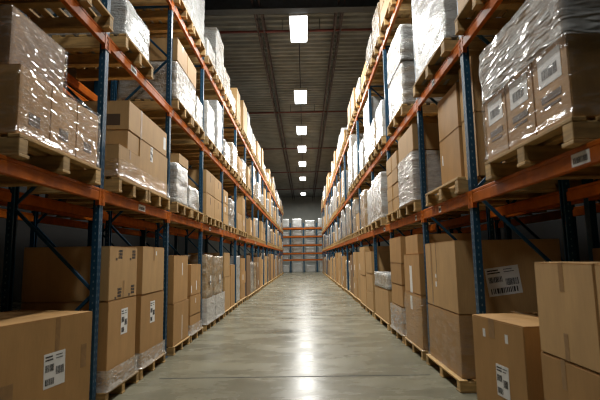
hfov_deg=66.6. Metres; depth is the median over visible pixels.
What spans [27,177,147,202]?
wooden pallet
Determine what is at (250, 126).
load
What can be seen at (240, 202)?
carton
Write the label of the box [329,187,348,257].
rack
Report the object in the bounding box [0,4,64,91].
carton
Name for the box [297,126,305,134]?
diffuser
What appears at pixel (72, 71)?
carton
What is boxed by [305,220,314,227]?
load
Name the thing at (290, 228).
rack
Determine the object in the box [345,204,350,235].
load
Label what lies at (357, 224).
carton
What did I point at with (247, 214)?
rack
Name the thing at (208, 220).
wooden pallet
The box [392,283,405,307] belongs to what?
carton
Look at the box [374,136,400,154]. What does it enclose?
wooden pallet
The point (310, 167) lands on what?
pipe
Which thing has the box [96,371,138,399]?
wooden pallet
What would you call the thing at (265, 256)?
carton
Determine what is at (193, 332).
film
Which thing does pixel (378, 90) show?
wooden pallet
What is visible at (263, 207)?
wooden pallet
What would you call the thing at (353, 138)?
load
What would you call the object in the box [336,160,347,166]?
wooden pallet
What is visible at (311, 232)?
load
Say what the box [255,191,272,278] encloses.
rack
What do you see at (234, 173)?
wooden pallet
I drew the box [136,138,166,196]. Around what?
carton
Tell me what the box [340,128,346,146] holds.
load
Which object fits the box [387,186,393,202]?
carton
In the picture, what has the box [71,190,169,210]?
wooden pallet
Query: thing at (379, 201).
load
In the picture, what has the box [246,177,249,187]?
carton
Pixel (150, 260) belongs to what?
carton
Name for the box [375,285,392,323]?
carton
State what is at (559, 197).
rack
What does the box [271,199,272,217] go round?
load
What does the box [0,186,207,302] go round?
wall
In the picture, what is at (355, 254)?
carton
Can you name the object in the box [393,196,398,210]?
carton
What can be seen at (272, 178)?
load
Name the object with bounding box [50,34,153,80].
wooden pallet
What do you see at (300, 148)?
diffuser
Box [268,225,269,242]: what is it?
load
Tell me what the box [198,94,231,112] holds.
wooden pallet
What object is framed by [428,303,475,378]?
carton
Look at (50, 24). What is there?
wooden pallet
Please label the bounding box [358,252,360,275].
carton
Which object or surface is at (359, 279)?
carton
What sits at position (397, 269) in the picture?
carton
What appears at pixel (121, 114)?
carton
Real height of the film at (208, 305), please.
0.563 m
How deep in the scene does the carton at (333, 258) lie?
28.81 m
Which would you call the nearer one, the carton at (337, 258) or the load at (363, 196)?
the load at (363, 196)
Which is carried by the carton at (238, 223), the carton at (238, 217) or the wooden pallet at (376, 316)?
the carton at (238, 217)
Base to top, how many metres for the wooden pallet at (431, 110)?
0.180 m
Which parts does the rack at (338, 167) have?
post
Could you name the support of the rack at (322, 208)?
on the floor
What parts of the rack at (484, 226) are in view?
post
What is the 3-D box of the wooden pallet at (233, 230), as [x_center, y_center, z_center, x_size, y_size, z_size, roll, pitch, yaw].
[-2.626,0.983,14.537,1.100,0.180,1.169,-1,-7,1]
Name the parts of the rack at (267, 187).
post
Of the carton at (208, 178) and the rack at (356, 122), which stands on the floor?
the rack at (356, 122)
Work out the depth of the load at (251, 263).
19.16 m
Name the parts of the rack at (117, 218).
post, post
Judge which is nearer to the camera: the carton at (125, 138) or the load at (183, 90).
the carton at (125, 138)
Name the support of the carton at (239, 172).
on the wooden pallet at (240, 181)
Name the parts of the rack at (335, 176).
post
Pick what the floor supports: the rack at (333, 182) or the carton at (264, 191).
the rack at (333, 182)
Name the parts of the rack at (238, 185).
post, post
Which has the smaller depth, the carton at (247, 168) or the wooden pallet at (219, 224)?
the wooden pallet at (219, 224)
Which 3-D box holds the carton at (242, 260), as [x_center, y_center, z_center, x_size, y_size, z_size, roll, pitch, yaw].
[-2.601,2.392,16.870,1.020,0.465,1.035,-1,-7,1]
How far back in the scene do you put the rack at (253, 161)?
20.44 m
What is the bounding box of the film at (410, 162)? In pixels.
[398,150,441,207]
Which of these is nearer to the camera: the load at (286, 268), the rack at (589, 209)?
the rack at (589, 209)
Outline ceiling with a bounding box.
[170,12,374,197]
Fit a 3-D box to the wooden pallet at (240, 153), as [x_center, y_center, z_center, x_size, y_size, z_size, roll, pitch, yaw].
[-2.627,-2.110,20.026,1.100,0.180,1.169,-1,-7,1]
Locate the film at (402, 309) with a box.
[390,305,406,333]
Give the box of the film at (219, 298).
[215,291,224,318]
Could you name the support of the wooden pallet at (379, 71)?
on the rack at (383, 151)
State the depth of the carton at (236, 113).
15.96 m
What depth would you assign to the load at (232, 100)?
14.96 m
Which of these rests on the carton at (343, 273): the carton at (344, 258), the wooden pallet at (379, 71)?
the carton at (344, 258)
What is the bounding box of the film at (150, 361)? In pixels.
[134,344,164,369]
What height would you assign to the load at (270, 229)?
1.044 m
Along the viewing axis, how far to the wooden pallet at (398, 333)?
8.72 m
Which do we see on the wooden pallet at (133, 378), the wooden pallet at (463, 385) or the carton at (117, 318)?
the carton at (117, 318)
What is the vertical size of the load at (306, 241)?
0.494 m
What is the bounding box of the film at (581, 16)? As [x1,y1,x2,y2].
[479,0,599,104]
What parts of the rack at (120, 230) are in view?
post, post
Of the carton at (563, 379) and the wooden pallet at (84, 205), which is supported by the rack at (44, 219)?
the wooden pallet at (84, 205)
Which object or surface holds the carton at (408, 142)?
on the carton
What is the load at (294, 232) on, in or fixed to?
on the rack at (290, 228)
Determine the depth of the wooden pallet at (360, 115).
16.11 m
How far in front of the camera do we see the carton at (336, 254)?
26.33 m
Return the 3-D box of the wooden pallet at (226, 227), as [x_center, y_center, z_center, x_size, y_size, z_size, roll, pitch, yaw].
[-2.638,0.829,13.328,1.100,0.180,1.169,-1,-7,1]
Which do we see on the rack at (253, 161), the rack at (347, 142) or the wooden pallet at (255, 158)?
the wooden pallet at (255, 158)
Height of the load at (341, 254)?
1.576 m
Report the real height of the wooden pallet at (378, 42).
0.180 m
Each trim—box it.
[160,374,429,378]
[204,0,379,14]
[251,0,292,198]
[258,0,294,199]
[312,0,338,200]
[314,0,345,197]
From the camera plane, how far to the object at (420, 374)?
6.03 m
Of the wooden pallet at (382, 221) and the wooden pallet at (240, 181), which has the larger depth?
the wooden pallet at (240, 181)
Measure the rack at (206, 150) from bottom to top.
6.260 m
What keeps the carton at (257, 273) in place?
on the wooden pallet
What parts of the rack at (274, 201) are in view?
post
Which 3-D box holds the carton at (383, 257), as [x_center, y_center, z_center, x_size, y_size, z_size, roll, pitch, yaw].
[2.413,1.724,12.709,1.020,0.595,1.220,-1,-7,1]
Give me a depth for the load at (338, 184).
24.34 m
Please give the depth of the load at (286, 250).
50.12 m
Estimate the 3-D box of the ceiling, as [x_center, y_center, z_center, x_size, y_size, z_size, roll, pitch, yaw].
[0.153,-4.400,26.283,24.000,0.150,63.040,-1,-7,1]
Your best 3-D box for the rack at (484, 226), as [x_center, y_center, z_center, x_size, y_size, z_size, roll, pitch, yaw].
[3.690,-0.359,10.972,1.069,6.460,2.388,-1,-7,1]
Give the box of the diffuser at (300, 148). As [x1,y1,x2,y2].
[298,146,305,151]
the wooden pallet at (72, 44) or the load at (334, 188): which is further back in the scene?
the load at (334, 188)
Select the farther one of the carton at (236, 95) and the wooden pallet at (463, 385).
the carton at (236, 95)
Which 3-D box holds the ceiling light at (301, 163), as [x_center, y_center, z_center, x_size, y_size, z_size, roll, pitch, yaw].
[0.176,-2.970,34.146,0.560,0.645,1.610,-1,-7,1]
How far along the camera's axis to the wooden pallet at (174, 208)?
8.29 m
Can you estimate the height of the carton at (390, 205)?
0.240 m
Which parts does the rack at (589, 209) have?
post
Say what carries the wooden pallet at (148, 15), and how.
on the rack at (117, 218)
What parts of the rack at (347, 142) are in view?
post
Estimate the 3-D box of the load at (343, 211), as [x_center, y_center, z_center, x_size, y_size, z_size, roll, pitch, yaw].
[2.565,1.178,22.001,1.093,1.367,1.117,-1,-7,1]
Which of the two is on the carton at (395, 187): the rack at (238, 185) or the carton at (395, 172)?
the carton at (395, 172)
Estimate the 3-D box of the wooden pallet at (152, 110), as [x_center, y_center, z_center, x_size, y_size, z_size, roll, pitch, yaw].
[-2.679,-1.615,8.531,1.100,0.180,1.060,-1,-7,1]
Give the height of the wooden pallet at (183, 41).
0.180 m
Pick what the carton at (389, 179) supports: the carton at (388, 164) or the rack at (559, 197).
the carton at (388, 164)
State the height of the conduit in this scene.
0.040 m
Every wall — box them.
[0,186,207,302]
[208,197,397,270]
[403,202,599,260]
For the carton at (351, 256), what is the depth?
18.11 m
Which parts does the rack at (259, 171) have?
post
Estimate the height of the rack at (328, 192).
6.460 m
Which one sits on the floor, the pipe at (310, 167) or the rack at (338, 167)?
the rack at (338, 167)
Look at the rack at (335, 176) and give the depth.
25.43 m
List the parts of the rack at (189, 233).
post, post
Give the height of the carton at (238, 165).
0.195 m
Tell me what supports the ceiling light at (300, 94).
hanging from the ceiling
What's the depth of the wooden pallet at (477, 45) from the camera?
6.29 m
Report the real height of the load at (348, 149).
1.734 m
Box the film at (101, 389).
[96,354,136,392]
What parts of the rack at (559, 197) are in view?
post, post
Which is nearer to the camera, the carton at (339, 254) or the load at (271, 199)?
the carton at (339, 254)
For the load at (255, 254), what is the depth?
25.26 m
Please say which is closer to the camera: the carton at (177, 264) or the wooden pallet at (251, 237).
the carton at (177, 264)
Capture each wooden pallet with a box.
[0,0,113,33]
[0,133,100,186]
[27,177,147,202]
[41,204,128,219]
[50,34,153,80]
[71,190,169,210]
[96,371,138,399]
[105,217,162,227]
[113,202,191,218]
[116,99,192,125]
[129,0,193,32]
[134,353,165,379]
[142,209,203,222]
[149,26,205,56]
[158,118,204,140]
[160,215,215,226]
[166,336,189,355]
[171,136,215,153]
[176,219,222,228]
[181,149,225,164]
[188,224,230,232]
[189,55,216,80]
[189,160,231,173]
[190,327,202,342]
[196,75,224,96]
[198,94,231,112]
[202,321,213,330]
[203,227,236,234]
[209,229,242,236]
[212,168,238,179]
[214,314,223,324]
[217,231,247,237]
[219,176,243,185]
[223,109,236,123]
[223,120,242,134]
[223,130,247,142]
[223,183,247,190]
[224,307,231,316]
[225,235,253,240]
[226,187,251,195]
[231,303,237,310]
[232,196,256,202]
[233,139,251,149]
[237,150,253,156]
[239,153,257,162]
[246,159,259,167]
[246,199,260,205]
[246,203,262,208]
[246,205,264,210]
[246,208,266,212]
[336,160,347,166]
[338,153,347,161]
[341,197,358,204]
[342,139,348,149]
[347,123,363,134]
[347,191,358,197]
[348,234,377,239]
[349,184,369,192]
[350,111,363,125]
[351,232,380,238]
[352,178,370,187]
[354,95,366,114]
[355,230,388,236]
[357,169,377,181]
[359,227,396,234]
[360,81,383,99]
[363,162,385,173]
[365,59,383,81]
[365,224,409,232]
[366,306,375,316]
[368,149,392,163]
[371,36,392,63]
[371,217,429,229]
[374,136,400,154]
[374,313,392,330]
[379,2,411,39]
[386,209,456,222]
[387,103,437,135]
[391,0,410,6]
[391,326,406,343]
[399,200,485,217]
[404,337,428,360]
[413,37,493,97]
[425,177,556,205]
[426,354,476,392]
[454,0,525,35]
[469,200,559,215]
[485,116,599,180]
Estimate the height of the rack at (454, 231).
6.460 m
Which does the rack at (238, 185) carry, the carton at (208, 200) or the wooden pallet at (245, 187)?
the wooden pallet at (245, 187)
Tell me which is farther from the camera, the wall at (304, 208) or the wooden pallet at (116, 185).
the wall at (304, 208)
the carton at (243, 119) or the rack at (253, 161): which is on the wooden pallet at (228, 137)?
the carton at (243, 119)
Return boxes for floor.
[0,270,476,399]
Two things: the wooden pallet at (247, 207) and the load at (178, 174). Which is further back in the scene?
the wooden pallet at (247, 207)
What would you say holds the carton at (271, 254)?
on the wooden pallet
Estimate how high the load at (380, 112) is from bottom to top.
0.855 m
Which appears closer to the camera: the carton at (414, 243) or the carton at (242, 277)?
the carton at (414, 243)
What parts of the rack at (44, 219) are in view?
post, post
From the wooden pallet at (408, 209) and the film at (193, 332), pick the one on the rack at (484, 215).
the wooden pallet at (408, 209)
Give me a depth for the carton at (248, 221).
19.09 m
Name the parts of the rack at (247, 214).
post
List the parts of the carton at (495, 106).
panel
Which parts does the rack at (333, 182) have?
post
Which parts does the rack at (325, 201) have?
post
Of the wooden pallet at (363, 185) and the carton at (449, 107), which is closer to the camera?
the carton at (449, 107)
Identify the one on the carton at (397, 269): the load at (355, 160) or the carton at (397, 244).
the carton at (397, 244)
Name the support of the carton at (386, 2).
on the wooden pallet at (403, 11)
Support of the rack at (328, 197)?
on the floor
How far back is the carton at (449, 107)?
5.99 m
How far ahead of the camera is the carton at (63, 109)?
4.23 m
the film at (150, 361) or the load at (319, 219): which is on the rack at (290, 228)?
the load at (319, 219)
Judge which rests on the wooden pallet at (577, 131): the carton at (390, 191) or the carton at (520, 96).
the carton at (520, 96)
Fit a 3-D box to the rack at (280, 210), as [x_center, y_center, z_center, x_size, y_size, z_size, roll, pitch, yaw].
[-2.330,4.045,44.065,1.039,6.260,2.526,-1,-7,1]
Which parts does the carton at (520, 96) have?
panel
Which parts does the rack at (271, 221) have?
post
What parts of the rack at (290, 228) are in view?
upright post, upright post, upright post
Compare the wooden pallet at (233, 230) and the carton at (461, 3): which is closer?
the carton at (461, 3)
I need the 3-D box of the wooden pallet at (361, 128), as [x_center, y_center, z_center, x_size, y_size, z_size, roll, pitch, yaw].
[2.390,-2.729,17.390,1.100,0.180,1.195,-1,-7,1]
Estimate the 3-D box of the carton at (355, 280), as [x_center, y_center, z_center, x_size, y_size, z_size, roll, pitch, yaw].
[2.518,3.157,16.639,1.021,0.678,1.098,-1,-7,0]
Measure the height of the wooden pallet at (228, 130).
0.180 m
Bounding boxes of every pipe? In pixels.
[171,147,336,150]
[219,19,371,33]
[248,104,346,113]
[270,167,330,172]
[275,185,323,189]
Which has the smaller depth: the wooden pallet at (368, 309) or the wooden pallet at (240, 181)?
the wooden pallet at (368, 309)
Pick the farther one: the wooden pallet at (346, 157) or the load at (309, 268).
the load at (309, 268)
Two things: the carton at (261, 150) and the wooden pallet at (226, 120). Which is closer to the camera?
the wooden pallet at (226, 120)
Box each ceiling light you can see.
[289,13,307,41]
[294,84,306,103]
[296,123,306,134]
[297,144,305,151]
[299,161,305,166]
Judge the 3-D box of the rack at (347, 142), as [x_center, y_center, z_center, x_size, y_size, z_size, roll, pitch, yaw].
[2.522,0.665,18.881,1.078,6.460,2.572,-1,-7,1]
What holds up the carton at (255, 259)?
on the carton at (257, 273)
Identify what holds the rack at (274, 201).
on the floor
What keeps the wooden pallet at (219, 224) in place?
on the rack at (206, 150)
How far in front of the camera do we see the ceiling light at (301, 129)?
24.83 m
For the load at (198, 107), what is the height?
0.604 m
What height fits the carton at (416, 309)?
0.814 m
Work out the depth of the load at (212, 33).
12.07 m
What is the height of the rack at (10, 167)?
6.260 m
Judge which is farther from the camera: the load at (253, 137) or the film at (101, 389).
the load at (253, 137)
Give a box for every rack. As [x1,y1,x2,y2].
[0,0,107,204]
[0,0,172,399]
[0,85,92,221]
[29,68,144,246]
[101,219,176,245]
[105,0,203,357]
[140,227,197,254]
[155,57,223,326]
[185,96,236,290]
[205,127,245,302]
[219,144,253,296]
[230,158,258,288]
[238,169,263,256]
[246,177,266,284]
[250,185,269,281]
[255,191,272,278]
[259,196,274,253]
[264,201,276,270]
[265,202,278,275]
[271,210,281,268]
[273,213,282,255]
[277,223,328,272]
[321,208,332,259]
[323,204,337,272]
[325,201,339,272]
[326,197,341,259]
[327,192,344,256]
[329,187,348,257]
[331,181,351,267]
[333,173,357,252]
[336,164,359,255]
[339,152,370,289]
[343,137,379,287]
[349,117,389,246]
[356,83,412,270]
[368,40,440,238]
[382,0,494,353]
[416,0,575,313]
[420,217,460,233]
[421,218,500,239]
[450,200,579,261]
[460,0,599,207]
[506,179,599,260]
[588,195,599,200]
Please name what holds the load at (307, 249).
on the rack at (290, 228)
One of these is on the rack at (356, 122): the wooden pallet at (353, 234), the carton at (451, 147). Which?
the wooden pallet at (353, 234)
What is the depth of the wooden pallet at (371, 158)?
11.67 m
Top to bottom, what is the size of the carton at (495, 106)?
0.600 m
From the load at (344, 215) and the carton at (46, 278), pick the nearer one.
the carton at (46, 278)
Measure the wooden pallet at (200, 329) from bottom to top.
0.135 m
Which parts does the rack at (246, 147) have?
post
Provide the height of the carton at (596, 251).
1.465 m
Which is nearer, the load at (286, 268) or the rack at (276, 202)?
the rack at (276, 202)
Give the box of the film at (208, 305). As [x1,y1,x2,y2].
[202,295,214,324]
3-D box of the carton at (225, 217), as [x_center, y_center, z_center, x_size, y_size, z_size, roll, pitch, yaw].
[-2.649,0.571,13.228,1.020,0.308,0.792,-1,-7,1]
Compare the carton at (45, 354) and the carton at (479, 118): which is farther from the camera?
the carton at (479, 118)
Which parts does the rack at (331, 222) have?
post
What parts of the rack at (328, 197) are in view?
post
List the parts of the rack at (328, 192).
post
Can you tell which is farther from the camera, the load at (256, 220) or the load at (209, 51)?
the load at (256, 220)
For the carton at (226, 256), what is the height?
0.680 m
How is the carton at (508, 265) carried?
on the carton at (451, 333)
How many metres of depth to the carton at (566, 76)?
3.04 m
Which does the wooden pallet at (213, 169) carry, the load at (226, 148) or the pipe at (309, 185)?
the load at (226, 148)
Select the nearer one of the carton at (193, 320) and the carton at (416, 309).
the carton at (416, 309)
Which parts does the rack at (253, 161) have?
post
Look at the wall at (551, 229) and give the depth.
22.12 m
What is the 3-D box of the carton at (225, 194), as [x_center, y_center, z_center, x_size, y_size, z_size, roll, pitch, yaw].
[-2.661,-0.069,13.271,1.021,0.374,0.715,-1,-7,1]
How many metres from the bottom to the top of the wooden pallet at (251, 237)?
0.180 m
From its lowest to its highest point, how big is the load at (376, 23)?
0.852 m
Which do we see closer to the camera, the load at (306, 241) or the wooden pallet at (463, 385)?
the wooden pallet at (463, 385)
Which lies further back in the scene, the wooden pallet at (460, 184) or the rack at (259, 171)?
the rack at (259, 171)
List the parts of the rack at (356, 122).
post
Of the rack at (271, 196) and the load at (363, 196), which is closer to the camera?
the load at (363, 196)
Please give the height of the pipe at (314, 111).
0.435 m
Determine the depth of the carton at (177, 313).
7.80 m
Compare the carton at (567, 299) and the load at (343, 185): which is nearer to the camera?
the carton at (567, 299)
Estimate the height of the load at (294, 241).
0.603 m
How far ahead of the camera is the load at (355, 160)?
15.77 m
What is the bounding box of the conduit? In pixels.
[299,42,302,171]
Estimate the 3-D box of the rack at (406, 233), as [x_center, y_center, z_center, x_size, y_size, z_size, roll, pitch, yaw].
[2.469,-0.003,13.619,1.110,6.460,2.962,-1,-7,1]
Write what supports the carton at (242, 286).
on the wooden pallet
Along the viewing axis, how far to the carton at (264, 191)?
25.70 m
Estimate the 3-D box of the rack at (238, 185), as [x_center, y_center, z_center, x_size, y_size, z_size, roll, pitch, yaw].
[-2.632,0.546,16.492,1.080,6.260,2.590,-1,-7,1]
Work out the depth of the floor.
7.06 m
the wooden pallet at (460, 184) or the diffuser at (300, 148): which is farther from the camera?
the diffuser at (300, 148)
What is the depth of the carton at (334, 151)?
25.84 m
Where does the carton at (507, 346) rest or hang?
on the wooden pallet
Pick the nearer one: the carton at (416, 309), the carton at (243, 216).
the carton at (416, 309)
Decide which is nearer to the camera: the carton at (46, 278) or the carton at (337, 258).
the carton at (46, 278)
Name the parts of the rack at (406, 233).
post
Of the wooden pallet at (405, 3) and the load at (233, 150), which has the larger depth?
the load at (233, 150)
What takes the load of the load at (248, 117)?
on the wooden pallet at (248, 143)
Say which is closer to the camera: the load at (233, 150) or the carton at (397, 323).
the carton at (397, 323)
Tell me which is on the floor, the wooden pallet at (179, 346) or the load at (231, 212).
the wooden pallet at (179, 346)
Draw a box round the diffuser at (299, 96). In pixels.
[294,91,305,103]
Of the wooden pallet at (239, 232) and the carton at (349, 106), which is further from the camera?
the carton at (349, 106)
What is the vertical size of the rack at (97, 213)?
6.260 m
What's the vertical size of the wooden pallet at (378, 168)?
0.180 m
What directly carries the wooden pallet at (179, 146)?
on the rack at (206, 150)
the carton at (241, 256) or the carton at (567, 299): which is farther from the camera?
the carton at (241, 256)
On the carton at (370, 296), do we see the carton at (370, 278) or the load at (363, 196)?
the carton at (370, 278)
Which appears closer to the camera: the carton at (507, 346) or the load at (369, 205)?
the carton at (507, 346)
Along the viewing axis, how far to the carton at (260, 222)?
24.16 m
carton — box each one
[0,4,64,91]
[0,64,51,147]
[0,310,91,399]
[18,9,42,17]
[21,246,136,302]
[21,296,135,389]
[31,86,76,156]
[63,67,118,100]
[70,103,97,167]
[70,144,139,184]
[76,100,166,156]
[105,130,138,155]
[125,246,163,294]
[134,290,163,368]
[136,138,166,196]
[149,38,187,74]
[167,255,187,303]
[167,299,188,346]
[170,153,187,169]
[187,56,195,88]
[187,264,200,295]
[187,293,200,315]
[188,169,214,196]
[188,253,229,276]
[188,312,199,333]
[203,192,213,217]
[214,178,221,201]
[214,198,221,220]
[223,189,227,204]
[223,202,227,214]
[223,213,227,224]
[223,276,229,309]
[230,88,239,104]
[230,265,234,306]
[231,197,244,214]
[235,99,240,116]
[235,109,239,122]
[236,213,241,221]
[236,220,241,229]
[237,156,241,166]
[237,162,242,173]
[237,168,242,179]
[237,255,249,295]
[239,271,245,283]
[240,100,246,134]
[240,214,244,231]
[240,258,244,270]
[240,283,244,298]
[246,166,249,178]
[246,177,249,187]
[246,219,251,235]
[250,257,258,271]
[256,272,258,288]
[259,221,262,232]
[259,257,260,287]
[260,148,262,159]
[261,188,265,207]
[265,254,270,280]
[265,256,266,282]
[267,192,270,214]
[271,254,272,278]
[333,258,334,279]
[334,151,335,168]
[335,253,337,267]
[337,258,338,282]
[338,252,351,270]
[342,256,349,271]
[342,271,345,287]
[347,102,350,125]
[350,88,355,116]
[350,255,353,293]
[353,252,357,277]
[353,277,358,297]
[356,221,359,230]
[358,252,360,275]
[358,276,360,299]
[360,246,389,275]
[360,275,366,305]
[361,62,366,84]
[365,251,390,273]
[366,273,374,292]
[367,290,375,310]
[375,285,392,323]
[380,0,383,11]
[380,0,409,29]
[386,157,391,176]
[387,172,391,188]
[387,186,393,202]
[388,200,392,213]
[389,236,409,262]
[390,263,404,284]
[391,150,398,170]
[392,167,397,185]
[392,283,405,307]
[392,302,406,334]
[393,182,398,198]
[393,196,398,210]
[398,123,439,162]
[404,254,425,294]
[405,233,471,253]
[405,290,428,350]
[425,239,560,313]
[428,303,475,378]
[437,82,461,142]
[440,127,464,187]
[458,0,518,17]
[458,55,484,121]
[462,112,488,178]
[472,311,543,399]
[485,86,515,160]
[505,62,562,148]
[532,30,599,134]
[534,261,599,372]
[541,351,599,399]
[592,248,599,260]
[595,264,599,317]
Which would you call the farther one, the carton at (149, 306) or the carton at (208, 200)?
the carton at (208, 200)
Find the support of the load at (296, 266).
on the floor
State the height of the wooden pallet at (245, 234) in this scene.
0.180 m
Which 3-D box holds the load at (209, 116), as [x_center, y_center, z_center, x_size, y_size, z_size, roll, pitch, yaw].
[-2.673,-1.825,11.028,1.106,0.866,1.004,-1,-7,1]
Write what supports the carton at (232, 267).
on the wooden pallet at (235, 305)
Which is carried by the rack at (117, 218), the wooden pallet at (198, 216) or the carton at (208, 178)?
the wooden pallet at (198, 216)
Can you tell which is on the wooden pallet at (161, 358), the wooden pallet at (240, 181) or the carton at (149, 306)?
the carton at (149, 306)
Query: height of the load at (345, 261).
1.261 m
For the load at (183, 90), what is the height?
0.705 m
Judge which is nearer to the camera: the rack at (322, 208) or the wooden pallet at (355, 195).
the wooden pallet at (355, 195)
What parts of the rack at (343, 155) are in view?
post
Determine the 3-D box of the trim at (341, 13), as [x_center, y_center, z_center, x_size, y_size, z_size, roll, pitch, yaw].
[1.398,-4.062,26.204,0.050,0.400,63.005,-1,-7,1]
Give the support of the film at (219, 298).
on the load at (217, 261)
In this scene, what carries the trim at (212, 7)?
attached to the ceiling
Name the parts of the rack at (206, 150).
post, post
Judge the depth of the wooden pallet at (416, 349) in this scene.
7.40 m
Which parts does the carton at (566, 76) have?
panel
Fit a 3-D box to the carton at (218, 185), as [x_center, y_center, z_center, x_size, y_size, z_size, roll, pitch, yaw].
[-2.621,-0.248,11.814,1.021,0.525,0.920,-1,-7,1]
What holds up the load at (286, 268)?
on the floor
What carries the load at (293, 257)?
on the rack at (290, 228)
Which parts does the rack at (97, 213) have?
post, post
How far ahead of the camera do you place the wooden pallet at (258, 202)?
22.28 m
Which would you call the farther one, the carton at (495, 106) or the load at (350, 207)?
the load at (350, 207)
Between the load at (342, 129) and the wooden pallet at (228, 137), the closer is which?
the wooden pallet at (228, 137)
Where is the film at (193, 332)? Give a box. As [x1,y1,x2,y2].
[188,321,199,335]
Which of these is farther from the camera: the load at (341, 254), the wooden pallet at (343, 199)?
the load at (341, 254)
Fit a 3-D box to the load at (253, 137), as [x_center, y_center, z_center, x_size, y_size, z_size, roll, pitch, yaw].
[-2.639,-2.494,21.388,1.085,0.924,1.124,-1,-7,1]
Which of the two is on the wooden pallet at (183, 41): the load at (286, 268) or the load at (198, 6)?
the load at (198, 6)
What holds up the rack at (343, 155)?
on the floor
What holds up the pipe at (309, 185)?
hanging from the ceiling
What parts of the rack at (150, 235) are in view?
post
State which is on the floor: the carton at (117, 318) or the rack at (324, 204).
the rack at (324, 204)
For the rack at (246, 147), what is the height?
6.260 m
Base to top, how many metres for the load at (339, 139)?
0.977 m
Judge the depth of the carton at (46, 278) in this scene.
5.16 m
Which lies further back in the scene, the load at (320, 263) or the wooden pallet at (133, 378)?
the load at (320, 263)
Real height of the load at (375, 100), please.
1.789 m
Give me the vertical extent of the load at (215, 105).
1.324 m
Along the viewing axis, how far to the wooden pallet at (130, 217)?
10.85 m
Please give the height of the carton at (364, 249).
0.855 m
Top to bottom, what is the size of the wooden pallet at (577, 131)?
0.180 m
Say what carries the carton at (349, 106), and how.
on the wooden pallet at (361, 128)
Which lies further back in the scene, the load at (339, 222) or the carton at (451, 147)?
the load at (339, 222)
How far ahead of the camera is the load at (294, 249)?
50.12 m
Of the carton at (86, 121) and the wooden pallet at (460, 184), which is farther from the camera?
the wooden pallet at (460, 184)
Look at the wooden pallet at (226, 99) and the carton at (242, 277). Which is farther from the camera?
the carton at (242, 277)
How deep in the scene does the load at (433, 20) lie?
6.29 m
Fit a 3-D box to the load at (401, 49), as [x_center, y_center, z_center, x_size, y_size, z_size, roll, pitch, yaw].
[2.329,-2.750,8.830,1.101,0.686,1.397,-1,-7,1]
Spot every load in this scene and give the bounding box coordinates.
[46,0,149,67]
[117,61,195,118]
[135,0,191,23]
[153,0,204,49]
[170,162,187,206]
[182,255,212,298]
[187,185,198,210]
[195,96,202,128]
[196,27,223,90]
[198,37,215,73]
[204,100,214,142]
[208,100,222,152]
[212,256,222,294]
[223,67,229,100]
[223,139,230,163]
[227,142,236,171]
[228,198,234,227]
[230,90,235,112]
[230,256,239,302]
[232,165,255,196]
[241,159,245,183]
[246,253,264,283]
[247,112,249,140]
[250,126,252,149]
[250,262,253,293]
[252,134,255,154]
[253,262,256,290]
[254,218,257,237]
[255,174,260,201]
[255,182,258,199]
[264,221,267,241]
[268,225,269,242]
[270,177,273,191]
[270,229,272,243]
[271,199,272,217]
[279,248,289,252]
[283,219,288,227]
[283,240,288,244]
[283,265,289,272]
[292,219,301,227]
[292,230,301,235]
[292,239,301,244]
[292,247,301,252]
[292,256,301,258]
[292,262,302,272]
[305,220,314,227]
[305,230,314,235]
[305,240,315,243]
[305,247,314,252]
[306,265,315,271]
[318,218,321,226]
[319,262,322,271]
[333,186,335,211]
[335,222,339,241]
[337,182,339,205]
[338,134,340,152]
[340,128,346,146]
[341,210,344,237]
[341,254,351,285]
[342,170,357,197]
[344,215,345,236]
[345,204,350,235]
[345,261,347,289]
[347,149,349,190]
[348,261,350,291]
[349,134,363,184]
[349,207,351,233]
[352,199,358,232]
[353,141,360,179]
[355,77,365,102]
[359,139,364,170]
[359,189,368,228]
[363,96,383,164]
[366,33,387,74]
[367,188,372,224]
[369,118,376,153]
[371,171,387,221]
[372,2,394,55]
[374,271,391,289]
[375,99,401,143]
[387,24,413,87]
[388,61,442,123]
[411,0,511,85]
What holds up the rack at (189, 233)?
on the floor
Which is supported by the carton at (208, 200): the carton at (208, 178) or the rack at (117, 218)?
the carton at (208, 178)
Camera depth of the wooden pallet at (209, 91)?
12.37 m
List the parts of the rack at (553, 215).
post, post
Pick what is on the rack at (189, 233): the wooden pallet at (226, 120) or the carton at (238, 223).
the wooden pallet at (226, 120)
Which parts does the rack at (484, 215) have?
post, post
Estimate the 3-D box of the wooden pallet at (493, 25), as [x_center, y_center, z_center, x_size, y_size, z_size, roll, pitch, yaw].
[2.290,-2.026,4.584,1.100,0.180,1.165,-1,-7,1]
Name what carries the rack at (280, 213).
on the floor
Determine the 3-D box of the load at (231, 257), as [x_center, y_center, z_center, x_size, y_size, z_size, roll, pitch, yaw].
[-2.627,2.673,15.545,1.096,1.530,0.919,-1,-7,1]
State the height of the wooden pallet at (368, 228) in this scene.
0.180 m
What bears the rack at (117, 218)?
on the floor
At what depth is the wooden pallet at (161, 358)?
6.48 m
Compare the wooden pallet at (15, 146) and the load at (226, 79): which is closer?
the wooden pallet at (15, 146)
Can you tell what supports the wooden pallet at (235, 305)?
on the floor
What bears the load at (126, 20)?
on the wooden pallet at (72, 44)
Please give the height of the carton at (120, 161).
0.402 m
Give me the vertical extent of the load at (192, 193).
0.446 m
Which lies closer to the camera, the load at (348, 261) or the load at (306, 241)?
the load at (348, 261)
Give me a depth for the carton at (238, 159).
15.82 m
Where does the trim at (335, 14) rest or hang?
attached to the ceiling
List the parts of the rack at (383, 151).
post, post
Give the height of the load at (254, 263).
1.255 m
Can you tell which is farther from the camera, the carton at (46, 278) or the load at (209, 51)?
the load at (209, 51)
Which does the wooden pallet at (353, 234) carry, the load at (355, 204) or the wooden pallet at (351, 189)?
the load at (355, 204)
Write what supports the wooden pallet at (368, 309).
on the floor
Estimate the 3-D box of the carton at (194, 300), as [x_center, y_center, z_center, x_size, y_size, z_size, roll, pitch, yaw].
[-2.594,2.088,9.139,1.021,0.375,0.840,-1,-7,1]
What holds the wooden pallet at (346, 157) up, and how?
on the rack at (343, 155)

